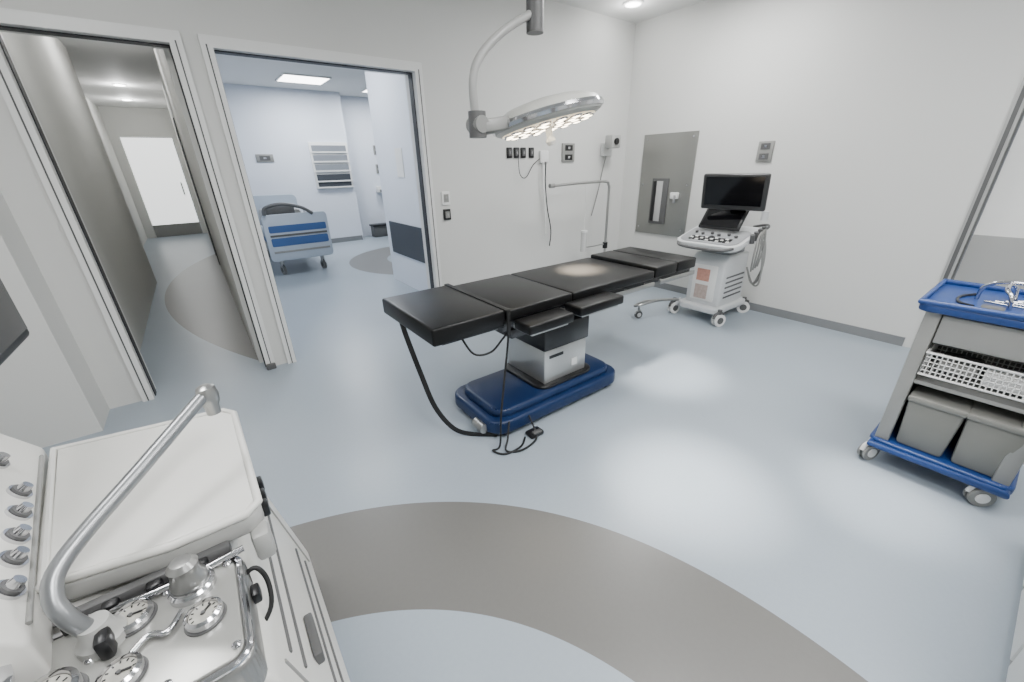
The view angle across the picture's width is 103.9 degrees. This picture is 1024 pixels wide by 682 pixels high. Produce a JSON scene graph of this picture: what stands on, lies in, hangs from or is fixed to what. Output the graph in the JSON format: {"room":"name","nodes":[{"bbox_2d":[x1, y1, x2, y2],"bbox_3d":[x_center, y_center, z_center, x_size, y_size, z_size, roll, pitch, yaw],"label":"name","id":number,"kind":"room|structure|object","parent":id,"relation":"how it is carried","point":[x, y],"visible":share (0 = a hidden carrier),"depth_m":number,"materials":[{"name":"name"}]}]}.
{"room":"operating room","nodes":[
{"label":"operating room","id":0,"kind":"room"},
{"bbox_2d":[0,191,109,447],"bbox_3d":[-3.119,-0.706,1.851,0.910,2.950,0.320,-18,29,-33],"label":"wall","id":1,"kind":"structure","parent":0,"point":[50,395],"depth_m":2.33,"materials":[{"name":"paint"}]},
{"bbox_2d":[0,92,141,408],"bbox_3d":[-3.228,-0.788,2.046,1.290,2.950,0.150,-18,29,-33],"label":"wall","id":2,"kind":"structure","parent":0,"point":[22,188],"depth_m":2.45,"materials":[{"name":"paint"}]},
{"bbox_2d":[0,8,276,401],"bbox_3d":[-2.394,-0.749,2.725,0.860,2.295,0.240,-18,29,-33],"label":"trim","id":3,"kind":"structure","parent":2,"relation":"attached to","point":[13,91],"depth_m":2.44,"materials":[{"name":"metal"}]},
{"bbox_2d":[1,32,156,349],"bbox_3d":[-4.206,-1.573,3.892,0.150,2.950,4.230,-18,29,-33],"label":"wall","id":4,"kind":"structure","parent":0,"point":[45,68],"depth_m":3.93,"materials":[{"name":"metal"}]},
{"bbox_2d":[85,97,147,245],"bbox_3d":[-7.487,-3.056,7.466,0.420,2.950,6.100,-18,29,-33],"label":"wall","id":5,"kind":"structure","parent":0,"point":[94,109],"depth_m":9.04,"materials":[{"name":"paint"}]},
{"bbox_2d":[97,106,206,237],"bbox_3d":[-8.913,-4.165,10.080,1.570,2.950,0.150,-18,29,-33],"label":"wall","id":6,"kind":"structure","parent":0,"point":[129,122],"depth_m":9.67,"materials":[{"name":"paint"}]},
{"bbox_2d":[120,137,201,236],"bbox_3d":[-8.849,-3.876,10.195,0.970,2.315,0.135,-18,29,-33],"label":"door","id":7,"kind":"structure","parent":6,"relation":"in","point":[155,165],"depth_m":10.16,"materials":[{"name":"grey plastic"}]},
{"bbox_2d":[153,48,263,362],"bbox_3d":[-5.218,-2.753,6.646,0.150,2.950,10.230,-18,29,-33],"label":"wall","id":8,"kind":"structure","parent":0,"point":[175,101],"depth_m":3.37,"materials":[{"name":"paint"}]},
{"bbox_2d":[173,118,219,264],"bbox_3d":[-5.586,-2.593,7.111,0.015,2.300,1.200,-18,29,-33],"label":"door frame","id":9,"kind":"structure","parent":8,"relation":"attached to","point":[173,118],"depth_m":6.86,"materials":[{"name":"grey plastic"}]},
{"bbox_2d":[223,83,362,238],"bbox_3d":[-4.618,-3.395,8.078,2.700,2.950,0.150,-18,29,-33],"label":"wall","id":10,"kind":"structure","parent":0,"point":[279,122],"depth_m":7.96,"materials":[{"name":"paint"}]},
{"bbox_2d":[255,154,273,161],"bbox_3d":[-4.788,-3.542,7.757,0.294,0.126,0.027,-18,29,-33],"label":"wall outlet","id":11,"kind":"object","parent":10,"relation":"attached to","point":[259,157],"visible":1,"depth_m":7.75,"materials":[{"name":"grey plastic"}]},
{"bbox_2d":[268,235,362,250],"bbox_3d":[-4.536,-2.065,8.589,2.660,0.100,0.015,-18,29,-33],"label":"baseboard","id":12,"kind":"structure","parent":10,"relation":"attached to","point":[351,238],"depth_m":9.11,"materials":[{"name":"plastic"}]},
{"bbox_2d":[308,142,353,188],"bbox_3d":[-3.804,-3.705,8.466,0.760,0.890,0.070,-18,29,-33],"label":"wall panel","id":13,"kind":"object","parent":10,"relation":"attached to","point":[330,161],"visible":1,"depth_m":8.44,"materials":[{"name":"white plastic"}]},
{"bbox_2d":[340,96,385,236],"bbox_3d":[-2.407,-4.313,10.049,3.450,2.950,0.150,-18,29,-33],"label":"wall","id":14,"kind":"structure","parent":0,"point":[356,113],"depth_m":9.19,"materials":[{"name":"paint"}]},
{"bbox_2d":[376,186,381,192],"bbox_3d":[-3.042,-3.637,9.601,0.400,0.140,0.160,-18,29,-33],"label":"dispenser","id":15,"kind":"object","parent":14,"relation":"attached to","point":[378,188],"visible":0.44,"depth_m":9.47,"materials":[{"name":"white plastic"}]},
{"bbox_2d":[58,0,704,108],"bbox_3d":[-1.687,-3.679,4.757,8.400,0.100,17.300,-18,29,-33],"label":"ceiling","id":16,"kind":"structure","parent":0,"point":[97,65],"depth_m":6.20,"materials":[{"name":"paint"}]},
{"bbox_2d":[111,83,126,85],"bbox_3d":[-6.847,-4.462,6.982,0.200,0.016,0.200,-18,29,-33],"label":"recessed light","id":17,"kind":"object","parent":16,"relation":"in","point":[114,84],"visible":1,"depth_m":6.94,"materials":[{"name":"white plastic"}]},
{"bbox_2d":[275,73,330,84],"bbox_3d":[-3.584,-4.489,6.872,0.760,0.026,0.660,-18,29,-33],"label":"ceiling light panel","id":18,"kind":"object","parent":16,"relation":"in","point":[283,77],"depth_m":6.79,"materials":[{"name":"white plastic"}]},
{"bbox_2d":[466,0,603,145],"bbox_3d":[0.163,-1.736,2.023,0.636,1.350,0.779,7,25,19],"label":"light","id":19,"kind":"object","parent":16,"relation":"hanging from","point":[549,113],"visible":1,"depth_m":2.04,"materials":[{"name":"silver metal"}]},
{"bbox_2d":[623,0,643,7],"bbox_3d":[1.201,-3.345,3.975,0.200,0.016,0.200,-18,29,-33],"label":"recessed light","id":20,"kind":"object","parent":16,"relation":"in","point":[630,3],"visible":1,"depth_m":3.95,"materials":[{"name":"white plastic"}]},
{"bbox_2d":[364,71,427,290],"bbox_3d":[-1.135,-2.002,4.700,0.150,2.950,1.980,-18,29,-33],"label":"door","id":21,"kind":"structure","parent":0,"point":[387,94],"depth_m":4.92,"materials":[{"name":"paint"}]},
{"bbox_2d":[394,148,404,176],"bbox_3d":[-1.346,-2.133,4.799,0.010,0.320,0.200,-18,29,-33],"label":"notice","id":22,"kind":"object","parent":21,"relation":"attached to","point":[398,151],"visible":1,"depth_m":4.79,"materials":[{"name":"white paper"}]},
{"bbox_2d":[389,221,424,262],"bbox_3d":[-1.146,-1.189,4.950,0.015,0.420,1.800,-18,29,-33],"label":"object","id":23,"kind":"structure","parent":21,"relation":"attached to","point":[407,240],"depth_m":5.18,"materials":[{"name":"grey metal"}]},
{"bbox_2d":[408,0,635,285],"bbox_3d":[0.344,-1.947,4.489,2.950,2.950,0.150,-18,29,-33],"label":"wall","id":24,"kind":"structure","parent":0,"point":[496,226],"depth_m":4.13,"materials":[{"name":"paint"}]},
{"bbox_2d":[0,0,413,61],"bbox_3d":[-1.798,-2.288,2.591,2.360,0.705,0.150,-18,29,-33],"label":"header","id":25,"kind":"object","parent":24,"relation":"attached to","point":[377,28],"depth_m":2.74,"materials":[{"name":"white paint"}]},
{"bbox_2d":[197,33,442,363],"bbox_3d":[-1.378,-1.079,3.420,1.510,2.295,0.240,-18,29,-33],"label":"trim","id":26,"kind":"structure","parent":24,"relation":"attached to","point":[210,45],"depth_m":3.08,"materials":[{"name":"metal"}]},
{"bbox_2d":[441,191,449,204],"bbox_3d":[-0.629,-1.360,3.816,0.085,0.120,0.027,-18,29,-33],"label":"light switch","id":27,"kind":"object","parent":24,"relation":"attached to","point":[445,196],"visible":1,"depth_m":3.81,"materials":[{"name":"white plastic"}]},
{"bbox_2d":[443,209,450,219],"bbox_3d":[-0.626,-1.223,3.876,0.075,0.100,0.027,-18,29,-33],"label":"light switch","id":28,"kind":"object","parent":24,"relation":"attached to","point":[446,212],"visible":1,"depth_m":3.87,"materials":[{"name":"black plastic"}]},
{"bbox_2d":[506,147,511,157],"bbox_3d":[-0.024,-1.916,4.079,0.062,0.100,0.027,-18,29,-33],"label":"wall outlet","id":29,"kind":"object","parent":24,"relation":"attached to","point":[508,149],"visible":1,"depth_m":4.07,"materials":[{"name":"black plastic"}]},
{"bbox_2d":[513,147,518,157],"bbox_3d":[0.047,-1.940,4.128,0.062,0.100,0.027,-18,29,-33],"label":"wall outlet","id":30,"kind":"object","parent":24,"relation":"attached to","point":[516,149],"visible":0.92,"depth_m":4.12,"materials":[{"name":"black plastic"}]},
{"bbox_2d":[520,147,525,157],"bbox_3d":[0.119,-1.963,4.177,0.062,0.100,0.027,-18,29,-33],"label":"wall outlet","id":31,"kind":"object","parent":24,"relation":"attached to","point":[522,149],"visible":1,"depth_m":4.17,"materials":[{"name":"black plastic"}]},
{"bbox_2d":[529,147,533,157],"bbox_3d":[0.207,-1.991,4.237,0.062,0.100,0.027,-18,29,-33],"label":"wall outlet","id":32,"kind":"object","parent":24,"relation":"attached to","point":[531,149],"visible":1,"depth_m":4.23,"materials":[{"name":"black plastic"}]},
{"bbox_2d":[518,151,550,245],"bbox_3d":[0.251,-1.543,4.434,0.462,1.021,0.066,-18,29,-33],"label":"hoses","id":33,"kind":"object","parent":24,"relation":"attached to","point":[543,155],"visible":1,"depth_m":4.36,"materials":[{"name":"white plastic"}]},
{"bbox_2d":[561,143,574,161],"bbox_3d":[0.637,-2.131,4.532,0.190,0.190,0.027,-18,29,-33],"label":"wall outlet","id":34,"kind":"object","parent":24,"relation":"attached to","point":[568,149],"visible":1,"depth_m":4.52,"materials":[{"name":"grey plastic"}]},
{"bbox_2d":[591,135,620,215],"bbox_3d":[1.156,-1.996,4.868,0.296,0.902,0.240,-18,29,-33],"label":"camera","id":35,"kind":"object","parent":24,"relation":"attached to","point":[611,141],"visible":0.98,"depth_m":4.68,"materials":[{"name":"white plastic"}]},
{"bbox_2d":[42,232,1023,681],"bbox_3d":[-1.617,-0.886,5.980,8.400,0.100,17.300,-18,29,-33],"label":"floor","id":36,"kind":"structure","parent":0,"point":[711,511],"depth_m":1.94,"materials":[{"name":"plastic"}]},
{"bbox_2d":[0,279,349,681],"bbox_3d":[-0.960,0.532,0.760,0.984,1.460,1.050,-18,29,-33],"label":"machine","id":37,"kind":"object","parent":36,"relation":"on","point":[158,552],"visible":1,"depth_m":0.78,"materials":[{"name":"white plastic"}]},
{"bbox_2d":[164,0,287,365],"bbox_3d":[-2.032,-1.176,2.864,0.150,2.950,0.150,-18,29,-33],"label":"post","id":38,"kind":"object","parent":36,"relation":"on","point":[182,14],"depth_m":2.75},
{"bbox_2d":[253,194,332,273],"bbox_3d":[-3.895,-1.905,6.939,0.948,1.100,2.195,-18,29,-33],"label":"hospital bed","id":39,"kind":"object","parent":36,"relation":"on","point":[289,233],"visible":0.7,"depth_m":6.16,"materials":[{"name":"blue plastic"}]},
{"bbox_2d":[369,223,387,236],"bbox_3d":[-3.133,-2.699,9.721,0.540,0.290,0.290,-18,29,-33],"label":"waste bin","id":40,"kind":"object","parent":36,"relation":"on","point":[378,229],"visible":0.55,"depth_m":9.57,"materials":[{"name":"grey plastic"}]},
{"bbox_2d":[382,247,695,454],"bbox_3d":[0.400,-0.060,2.853,2.300,0.817,0.848,-18,29,-33],"label":"table","id":41,"kind":"object","parent":36,"relation":"on","point":[543,313],"visible":1,"depth_m":2.53,"materials":[{"name":"black leather"}]},
{"bbox_2d":[548,180,609,251],"bbox_3d":[0.857,-1.166,4.700,1.174,1.328,0.456,-18,29,-33],"label":"stand","id":42,"kind":"object","parent":36,"relation":"on","point":[583,243],"visible":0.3,"depth_m":4.62,"materials":[{"name":"metal"}]},
{"bbox_2d":[634,173,770,326],"bbox_3d":[1.921,-0.894,3.943,1.084,1.388,0.855,-18,29,-33],"label":"machine","id":43,"kind":"object","parent":36,"relation":"on","point":[714,288],"visible":1,"depth_m":3.87,"materials":[{"name":"white plastic"}]},
{"bbox_2d":[857,279,1023,506],"bbox_3d":[2.228,0.196,1.924,0.534,0.997,0.554,-18,29,-33],"label":"trolley","id":44,"kind":"object","parent":36,"relation":"on","point":[954,409],"visible":1,"depth_m":1.84,"materials":[{"name":"grey plastic"}]},
{"bbox_2d":[1006,580,1023,681],"bbox_3d":[1.850,0.689,0.941,1.220,0.900,0.671,-18,29,-33],"label":"base cabinet","id":45,"kind":"object","parent":36,"relation":"on","point":[1015,673],"visible":1,"depth_m":1.21,"materials":[{"name":"white plastic"}]},
{"bbox_2d":[617,0,1023,347],"bbox_3d":[2.465,-1.797,4.026,0.150,2.950,3.180,-18,29,-33],"label":"wall","id":46,"kind":"structure","parent":0,"point":[885,120],"depth_m":3.46,"materials":[{"name":"paint"}]},
{"bbox_2d":[635,131,699,236],"bbox_3d":[1.801,-1.845,4.773,0.060,1.130,0.690,-18,29,-33],"label":"panel","id":47,"kind":"object","parent":46,"relation":"attached to","point":[668,160],"visible":0.97,"depth_m":4.75,"materials":[{"name":"silver metal"}]},
{"bbox_2d":[755,141,774,161],"bbox_3d":[2.446,-1.833,3.873,0.027,0.180,0.140,-18,29,-33],"label":"wall outlet","id":48,"kind":"object","parent":46,"relation":"attached to","point":[765,148],"visible":1,"depth_m":3.87,"materials":[{"name":"grey plastic"}]},
{"bbox_2d":[653,282,904,345],"bbox_3d":[2.418,-0.469,4.575,0.012,0.080,3.108,-18,29,-33],"label":"baseboard","id":49,"kind":"structure","parent":46,"relation":"attached to","point":[850,329],"depth_m":3.88,"materials":[{"name":"plastic"}]},
{"bbox_3d":[3.756,-2.178,1.957,0.150,0.650,1.190,-18,29,-33],"label":"wall","id":50,"kind":"structure","parent":0,"visible":0},
{"bbox_2d":[938,78,1023,282],"bbox_3d":[3.801,-0.814,2.516,0.174,2.300,1.260,-18,29,-33],"label":"trim","id":51,"kind":"structure","parent":50,"relation":"attached to","point":[1016,112],"depth_m":2.86,"materials":[{"name":"metal"}]},
{"bbox_2d":[954,118,1023,288],"bbox_3d":[3.807,-0.792,2.530,0.060,2.230,1.120,-18,29,-33],"label":"door","id":52,"kind":"structure","parent":50,"relation":"in","point":[995,250],"depth_m":2.89,"materials":[{"name":"white plastic"}]}
]}

